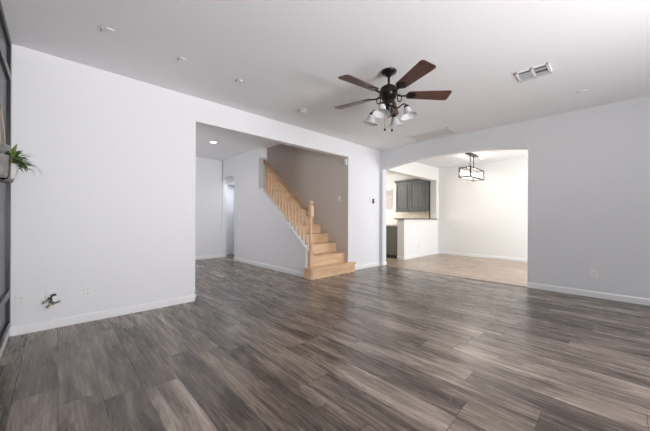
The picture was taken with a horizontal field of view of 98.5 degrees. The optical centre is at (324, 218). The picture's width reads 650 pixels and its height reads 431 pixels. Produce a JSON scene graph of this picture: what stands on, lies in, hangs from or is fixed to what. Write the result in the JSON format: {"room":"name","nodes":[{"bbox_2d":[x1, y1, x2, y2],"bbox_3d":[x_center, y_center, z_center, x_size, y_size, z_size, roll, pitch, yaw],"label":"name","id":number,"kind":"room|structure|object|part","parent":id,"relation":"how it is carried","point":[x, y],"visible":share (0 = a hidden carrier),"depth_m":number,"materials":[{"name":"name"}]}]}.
{"room":"living room","nodes":[
{"label":"living room","id":0,"kind":"room"},
{"bbox_2d":[0,23,6,332],"bbox_3d":[-0.675,-0.313,0.127,0.150,2.820,6.620,0,0,-44],"label":"wall","id":1,"kind":"structure","parent":0,"point":[3,81],"depth_m":2.35,"materials":[{"name":"grey paint"}]},
{"bbox_2d":[0,330,8,357],"bbox_3d":[-0.622,1.047,0.184,0.014,0.100,6.620,0,0,-44],"label":"baseboard","id":2,"kind":"structure","parent":1,"relation":"attached to","point":[7,335],"depth_m":2.35,"materials":[{"name":"white paint"}]},
{"bbox_2d":[0,322,9,348],"bbox_3d":[-0.593,0.970,0.160,0.022,0.055,6.545,0,0,-44],"label":"trim","id":3,"kind":"structure","parent":1,"relation":"attached to","point":[6,327],"depth_m":2.31,"materials":[{"name":"grey paint"}]},
{"bbox_2d":[0,290,9,311],"bbox_3d":[-0.591,0.685,0.160,0.022,0.065,6.545,0,0,-44],"label":"trim","id":4,"kind":"structure","parent":1,"relation":"attached to","point":[6,295],"depth_m":2.31,"materials":[{"name":"grey paint"}]},
{"bbox_2d":[0,0,10,45],"bbox_3d":[-0.581,-1.573,0.160,0.022,0.060,6.545,0,0,-44],"label":"trim","id":5,"kind":"structure","parent":1,"relation":"attached to","point":[2,16],"depth_m":2.28,"materials":[{"name":"grey paint"}]},
{"bbox_2d":[0,41,10,80],"bbox_3d":[-0.583,-1.268,0.160,0.022,0.070,6.545,0,0,-44],"label":"trim","id":6,"kind":"structure","parent":1,"relation":"attached to","point":[3,60],"depth_m":2.28,"materials":[{"name":"grey paint"}]},
{"bbox_2d":[6,43,11,324],"bbox_3d":[-2.878,-0.313,2.549,0.022,2.600,0.075,0,0,-44],"label":"trim","id":7,"kind":"structure","parent":1,"relation":"attached to","point":[9,48],"depth_m":2.52,"materials":[{"name":"grey paint"}]},
{"bbox_2d":[0,105,41,182],"bbox_3d":[-2.385,-0.573,2.194,0.241,0.582,0.455,0,0,-44],"label":"wall planter","id":8,"kind":"object","parent":1,"relation":"attached to","point":[10,161],"visible":1,"depth_m":2.09,"materials":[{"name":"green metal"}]},
{"bbox_3d":[-2.451,-0.702,2.122,0.026,0.324,0.310,0,0,-44],"label":"cord","id":9,"kind":"part","parent":8,"relation":"part of","materials":[{"name":"beige fabric"}]},
{"bbox_2d":[9,44,379,335],"bbox_3d":[-0.844,-1.504,4.636,6.110,5.200,0.130,0,0,-44],"label":"wall","id":10,"kind":"structure","parent":0,"point":[110,208],"depth_m":3.11,"materials":[{"name":"white paint"}]},
{"bbox_2d":[16,293,26,306],"bbox_3d":[-2.849,0.768,2.627,0.072,0.116,0.009,0,0,-44],"label":"wall outlet","id":11,"kind":"object","parent":10,"relation":"attached to","point":[21,299],"visible":1,"depth_m":2.63,"materials":[{"name":"white plastic"}]},
{"bbox_2d":[42,289,60,307],"bbox_3d":[-2.684,0.790,2.750,0.135,0.173,0.059,0,0,-44],"label":"cable plate","id":12,"kind":"object","parent":10,"relation":"attached to","point":[50,295],"visible":1,"depth_m":2.75,"materials":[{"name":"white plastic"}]},
{"bbox_3d":[-2.709,0.776,2.763,0.072,0.145,0.006,0,0,-44],"label":"plate","id":13,"kind":"part","parent":12,"relation":"part of","materials":[{"name":"white plastic"}]},
{"bbox_2d":[84,285,92,296],"bbox_3d":[-2.502,0.769,2.960,0.072,0.116,0.009,0,0,-44],"label":"wall outlet","id":14,"kind":"object","parent":10,"relation":"attached to","point":[88,290],"visible":1,"depth_m":2.96,"materials":[{"name":"white plastic"}]},
{"bbox_2d":[10,294,196,336],"bbox_3d":[-2.302,1.048,3.149,1.648,0.085,0.014,0,0,-44],"label":"baseboard","id":15,"kind":"structure","parent":10,"relation":"attached to","point":[55,323],"depth_m":2.99,"materials":[{"name":"white paint"}]},
{"bbox_2d":[355,262,379,269],"bbox_3d":[0.943,1.062,6.261,0.965,0.085,0.014,0,0,-44],"label":"baseboard","id":16,"kind":"structure","parent":10,"relation":"attached to","point":[358,267],"depth_m":6.26,"materials":[{"name":"white paint"}]},
{"bbox_2d":[195,157,221,256],"bbox_3d":[-4.054,-0.268,6.793,3.150,2.700,0.120,0,0,-44],"label":"wall","id":17,"kind":"structure","parent":0,"point":[208,202],"depth_m":7.58,"materials":[{"name":"white paint"}]},
{"bbox_2d":[195,254,221,259],"bbox_3d":[-3.963,1.040,6.793,3.010,0.085,0.014,0,0,-44],"label":"baseboard","id":18,"kind":"structure","parent":17,"relation":"attached to","point":[219,255],"depth_m":7.57,"materials":[{"name":"white paint"}]},
{"bbox_2d":[227,185,234,253],"bbox_3d":[-2.547,0.039,8.053,0.530,2.100,1.350,0,0,-44],"label":"wall","id":19,"kind":"structure","parent":0,"point":[230,188],"depth_m":8.53,"materials":[{"name":"white paint"}]},
{"bbox_2d":[227,178,234,184],"bbox_3d":[-2.508,-1.061,8.016,0.530,0.100,1.450,0,0,-44],"label":"ceiling","id":20,"kind":"structure","parent":0,"point":[231,181],"depth_m":7.83,"materials":[{"name":"white paint"}]},
{"bbox_2d":[196,125,275,160],"bbox_3d":[-3.418,-1.765,6.136,3.150,0.300,5.600,0,0,-44],"label":"ceiling","id":21,"kind":"structure","parent":0,"point":[228,145],"depth_m":6.03,"materials":[{"name":"white paint"}]},
{"bbox_2d":[222,143,303,271],"bbox_3d":[-1.564,-1.507,6.564,0.120,5.200,3.650,0,0,-44],"label":"wall","id":22,"kind":"structure","parent":0,"point":[259,227],"depth_m":6.56,"materials":[{"name":"white paint"}]},
{"bbox_2d":[259,157,266,187],"bbox_3d":[-1.417,-1.031,6.399,0.145,0.690,0.115,0,0,-44],"label":"trim","id":23,"kind":"structure","parent":22,"relation":"attached to","point":[262,166],"depth_m":6.34,"materials":[{"name":"grey paint"}]},
{"bbox_2d":[234,257,303,276],"bbox_3d":[-1.379,1.052,6.264,0.014,0.085,2.855,0,0,-44],"label":"baseboard","id":24,"kind":"structure","parent":22,"relation":"attached to","point":[289,271],"depth_m":6.01,"materials":[{"name":"white paint"}]},
{"bbox_2d":[262,189,309,267],"bbox_3d":[-0.840,0.218,5.801,0.148,1.756,1.565,0,0,-44],"label":"trim","id":25,"kind":"structure","parent":22,"relation":"attached to","point":[292,229],"depth_m":5.58,"materials":[{"name":"white paint"}]},
{"bbox_2d":[231,144,343,251],"bbox_3d":[-1.495,-1.506,7.981,0.120,5.200,5.600,0,0,-44],"label":"wall","id":26,"kind":"structure","parent":0,"point":[318,177],"depth_m":6.51,"materials":[{"name":"beige paint"}]},
{"bbox_2d":[343,157,347,261],"bbox_3d":[0.436,-0.088,5.871,0.004,2.380,0.129,0,0,-44],"label":"door frame","id":27,"kind":"structure","parent":26,"relation":"attached to","point":[345,208],"depth_m":5.87,"materials":[{"name":"beige paint"}]},
{"bbox_2d":[0,254,649,430],"bbox_3d":[-0.505,1.158,4.162,5.960,0.120,12.500,0,0,-44],"label":"floor","id":28,"kind":"structure","parent":0,"point":[376,348],"depth_m":2.17,"materials":[{"name":"grey wood"}]},
{"bbox_2d":[267,167,356,279],"bbox_3d":[-1.230,-0.256,6.918,1.280,2.702,4.210,0,0,-44],"label":"staircase","id":29,"kind":"structure","parent":28,"relation":"on","point":[327,262],"depth_m":5.85,"materials":[{"name":"brown wood"}]},
{"bbox_2d":[263,160,313,267],"bbox_3d":[-0.803,-0.214,5.765,0.092,2.236,1.666,0,0,-44],"label":"stair railing","id":30,"kind":"object","parent":29,"relation":"on","point":[310,209],"visible":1,"depth_m":5.52,"materials":[{"name":"brown wood"}]},
{"bbox_3d":[-0.825,-0.732,5.790,0.066,1.201,1.595,0,0,-44],"label":"handrail","id":31,"kind":"part","parent":30,"relation":"part of","materials":[{"name":"brown wood"}]},
{"bbox_3d":[-0.260,0.323,5.197,0.092,1.165,0.092,0,0,-44],"label":"newel post","id":32,"kind":"part","parent":30,"relation":"part of","materials":[{"name":"brown wood"}]},
{"bbox_2d":[1,0,649,174],"bbox_3d":[1.430,-1.654,4.620,9.370,0.120,10.500,0,0,-44],"label":"ceiling","id":33,"kind":"structure","parent":0,"point":[288,56],"depth_m":2.70,"materials":[{"name":"white paint"}]},
{"bbox_2d":[100,26,114,34],"bbox_3d":[-1.853,-1.597,2.387,0.091,0.022,0.070,0,0,-44],"label":"bracket","id":34,"kind":"object","parent":33,"relation":"attached to","point":[108,30],"visible":1,"depth_m":2.39,"materials":[{"name":"white plastic"}]},
{"bbox_3d":[-1.842,-1.605,2.397,0.060,0.007,0.070,0,0,-44],"label":"plate","id":35,"kind":"part","parent":34,"relation":"part of","materials":[{"name":"white plastic"}]},
{"bbox_2d":[298,108,306,113],"bbox_3d":[-0.331,-1.581,4.138,0.132,0.040,0.132,0,0,-44],"label":"smoke detector","id":36,"kind":"object","parent":33,"relation":"attached to","point":[301,110],"visible":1,"depth_m":4.10,"materials":[{"name":"white plastic"}]},
{"bbox_2d":[335,60,451,131],"bbox_3d":[0.659,-1.273,3.035,1.271,0.648,1.284,0,0,-44],"label":"ceiling fan","id":37,"kind":"object","parent":33,"relation":"hanging from","point":[388,93],"visible":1,"depth_m":2.97,"materials":[{"name":"brown wood"}]},
{"bbox_3d":[0.340,-1.343,3.289,0.462,0.006,0.164,0,12,35],"label":"blade","id":38,"kind":"part","parent":37,"relation":"part of","materials":[{"name":"brown wood"}]},
{"bbox_3d":[0.347,-1.343,2.783,0.462,0.006,0.164,0,12,-37],"label":"blade","id":39,"kind":"part","parent":37,"relation":"part of","materials":[{"name":"brown wood"}]},
{"bbox_3d":[0.505,-1.105,3.158,0.182,0.124,0.177,0,0,-44],"label":"lamp shade","id":40,"kind":"part","parent":37,"relation":"part of","materials":[{"name":"white glass"}]},
{"bbox_3d":[0.574,-1.105,2.856,0.177,0.124,0.182,0,0,-44],"label":"lamp shade","id":41,"kind":"part","parent":37,"relation":"part of","materials":[{"name":"white glass"}]},
{"bbox_3d":[0.819,-1.341,3.453,0.164,0.006,0.462,-12,-4,17],"label":"blade","id":42,"kind":"part","parent":37,"relation":"part of","materials":[{"name":"brown wood"}]},
{"bbox_3d":[0.808,-1.104,3.227,0.177,0.124,0.182,0,0,-44],"label":"lamp shade","id":43,"kind":"part","parent":37,"relation":"part of","materials":[{"name":"white glass"}]},
{"bbox_3d":[0.876,-1.104,2.924,0.182,0.124,0.177,0,0,-44],"label":"lamp shade","id":44,"kind":"part","parent":37,"relation":"part of","materials":[{"name":"white glass"}]},
{"bbox_3d":[0.831,-1.341,2.633,0.164,0.006,0.462,13,-4,-18],"label":"blade","id":45,"kind":"part","parent":37,"relation":"part of","materials":[{"name":"brown wood"}]},
{"bbox_3d":[1.123,-1.340,3.047,0.462,0.006,0.164,0,-12,-1],"label":"blade","id":46,"kind":"part","parent":37,"relation":"part of","materials":[{"name":"brown wood"}]},
{"bbox_2d":[406,127,457,140],"bbox_3d":[2.021,-1.585,5.312,0.460,0.013,0.800,0,0,-44],"label":"ceiling vent","id":47,"kind":"object","parent":33,"relation":"in","point":[445,131],"visible":1,"depth_m":5.29,"materials":[{"name":"white metal"}]},
{"bbox_2d":[459,152,483,180],"bbox_3d":[3.638,-1.278,6.933,0.946,0.613,0.276,0,0,-44],"label":"pendant light","id":48,"kind":"object","parent":33,"relation":"hanging from","point":[470,154],"visible":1,"depth_m":6.86,"materials":[{"name":"brown metal"}]},
{"bbox_3d":[3.637,-1.095,6.933,0.946,0.247,0.276,0,0,-44],"label":"frame","id":49,"kind":"part","parent":48,"relation":"part of","materials":[{"name":"brown metal"}]},
{"bbox_2d":[514,62,552,81],"bbox_3d":[2.270,-1.582,3.050,0.280,0.017,0.300,0,0,-44],"label":"ceiling vent","id":50,"kind":"object","parent":33,"relation":"in","point":[543,69],"visible":1,"depth_m":3.04,"materials":[{"name":"grey metal"}]},
{"bbox_2d":[577,89,588,92],"bbox_3d":[3.213,-1.581,3.490,0.110,0.010,0.110,0,0,-44],"label":"cover plate","id":51,"kind":"object","parent":33,"relation":"attached to","point":[584,90],"visible":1,"depth_m":3.48,"materials":[{"name":"white paint"}]},
{"bbox_2d":[386,162,438,256],"bbox_3d":[2.412,-0.239,7.896,3.110,2.700,0.200,0,0,-44],"label":"wall","id":52,"kind":"structure","parent":0,"point":[410,233],"depth_m":7.93,"materials":[{"name":"white paint"}]},
{"bbox_2d":[394,218,437,219],"bbox_3d":[2.709,0.016,8.195,1.975,0.032,0.320,0,0,-44],"label":"bar ledge","id":53,"kind":"object","parent":52,"relation":"on","point":[394,218],"visible":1,"depth_m":7.89,"materials":[{"name":"stone"}]},
{"bbox_2d":[404,251,437,259],"bbox_3d":[2.856,1.070,8.178,2.070,0.085,0.014,0,0,-44],"label":"baseboard","id":54,"kind":"structure","parent":52,"relation":"attached to","point":[434,252],"depth_m":8.07,"materials":[{"name":"white paint"}]},
{"bbox_2d":[429,181,429,217],"bbox_3d":[3.361,-0.595,8.967,0.060,1.200,0.035,0,0,-44],"label":"trim","id":55,"kind":"structure","parent":52,"relation":"attached to","point":[429,181],"depth_m":8.95,"materials":[{"name":"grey wood"}]},
{"bbox_2d":[430,180,438,250],"bbox_3d":[3.483,-0.040,8.923,0.140,2.310,0.200,0,0,-44],"label":"wall column","id":56,"kind":"structure","parent":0,"point":[433,184],"depth_m":8.86,"materials":[{"name":"white paint"}]},
{"bbox_2d":[384,254,526,286],"bbox_3d":[3.084,1.175,7.188,3.410,0.118,9.100,0,0,-44],"label":"floor tile","id":57,"kind":"structure","parent":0,"point":[486,269],"depth_m":6.39,"materials":[{"name":"beige stone"}]},
{"bbox_2d":[386,226,396,257],"bbox_3d":[2.511,0.668,8.581,2.003,0.885,0.634,0,0,-44],"label":"base cabinet","id":58,"kind":"object","parent":57,"relation":"on","point":[391,231],"visible":0.35,"depth_m":7.82,"materials":[{"name":"grey paint"}]},
{"bbox_2d":[386,157,527,258],"bbox_3d":[4.262,-0.231,8.312,0.162,2.700,9.100,0,0,-44],"label":"wall","id":59,"kind":"structure","parent":0,"point":[489,216],"depth_m":7.96,"materials":[{"name":"white paint"}]},
{"bbox_2d":[386,189,393,210],"bbox_3d":[2.081,-0.676,10.590,0.040,0.810,1.290,0,0,-44],"label":"window","id":60,"kind":"structure","parent":59,"relation":"in","point":[386,189],"depth_m":10.14,"materials":[{"name":"white paint"}]},
{"bbox_2d":[394,178,428,211],"bbox_3d":[2.910,-0.750,9.354,0.375,1.075,1.140,0,0,-44],"label":"upper cabinet","id":61,"kind":"object","parent":59,"relation":"attached to","point":[412,195],"visible":0.98,"depth_m":9.18,"materials":[{"name":"grey paint"}]},
{"bbox_3d":[2.619,-0.729,9.447,0.018,0.776,0.356,0,0,-44],"label":"raised panel","id":62,"kind":"part","parent":61,"relation":"part of","materials":[{"name":"grey paint"}]},
{"bbox_3d":[2.622,-0.729,9.450,0.020,0.940,0.520,0,0,-44],"label":"door","id":63,"kind":"part","parent":61,"relation":"part of","materials":[{"name":"grey paint"}]},
{"bbox_3d":[2.912,-1.247,9.354,0.375,0.080,1.140,0,0,-44],"label":"crown moulding","id":64,"kind":"part","parent":61,"relation":"part of","materials":[{"name":"grey paint"}]},
{"bbox_3d":[2.819,-0.230,9.248,0.030,0.035,1.110,0,0,-44],"label":"light rail","id":65,"kind":"part","parent":61,"relation":"part of","materials":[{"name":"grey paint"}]},
{"bbox_3d":[2.988,-0.727,9.067,0.020,0.940,0.520,0,0,-44],"label":"door","id":66,"kind":"part","parent":61,"relation":"part of","materials":[{"name":"grey paint"}]},
{"bbox_3d":[2.986,-0.727,9.065,0.018,0.776,0.356,0,0,-44],"label":"raised panel","id":67,"kind":"part","parent":61,"relation":"part of","materials":[{"name":"grey paint"}]},
{"bbox_2d":[438,251,526,261],"bbox_3d":[5.420,1.081,6.989,0.014,0.085,5.280,0,0,-44],"label":"baseboard","id":68,"kind":"structure","parent":59,"relation":"attached to","point":[439,252],"depth_m":7.92,"materials":[{"name":"white paint"}]},
{"bbox_2d":[380,95,649,298],"bbox_3d":[3.689,-0.294,4.209,0.150,2.820,6.770,0,0,-44],"label":"wall","id":69,"kind":"structure","parent":0,"point":[589,168],"depth_m":4.07,"materials":[{"name":"white paint"}]},
{"bbox_2d":[387,266,523,286],"bbox_3d":[2.307,1.113,5.535,0.024,0.014,2.790,0,0,-44],"label":"trim","id":70,"kind":"structure","parent":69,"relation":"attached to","point":[387,266],"depth_m":5.25,"materials":[{"name":"brown"}]},
{"bbox_2d":[527,282,649,305],"bbox_3d":[4.566,1.077,3.170,0.014,0.085,3.750,0,0,-44],"label":"baseboard","id":71,"kind":"structure","parent":69,"relation":"attached to","point":[637,300],"depth_m":3.98,"materials":[{"name":"white paint"}]},
{"bbox_2d":[591,270,597,277],"bbox_3d":[3.811,0.787,3.963,0.009,0.116,0.072,0,0,-44],"label":"wall outlet","id":72,"kind":"object","parent":69,"relation":"attached to","point":[594,273],"visible":1,"depth_m":3.96,"materials":[{"name":"white plastic"}]},
{"label":"outside","id":73,"kind":"structure","parent":0,"visible":0},
{"bbox_2d":[386,190,392,209],"bbox_3d":[2.970,-1.087,13.234,0.200,4.600,7.000,0,0,-44],"label":"wall","id":74,"kind":"structure","parent":73,"point":[389,194],"depth_m":13.05,"materials":[{"name":"beige paint"}]}
]}

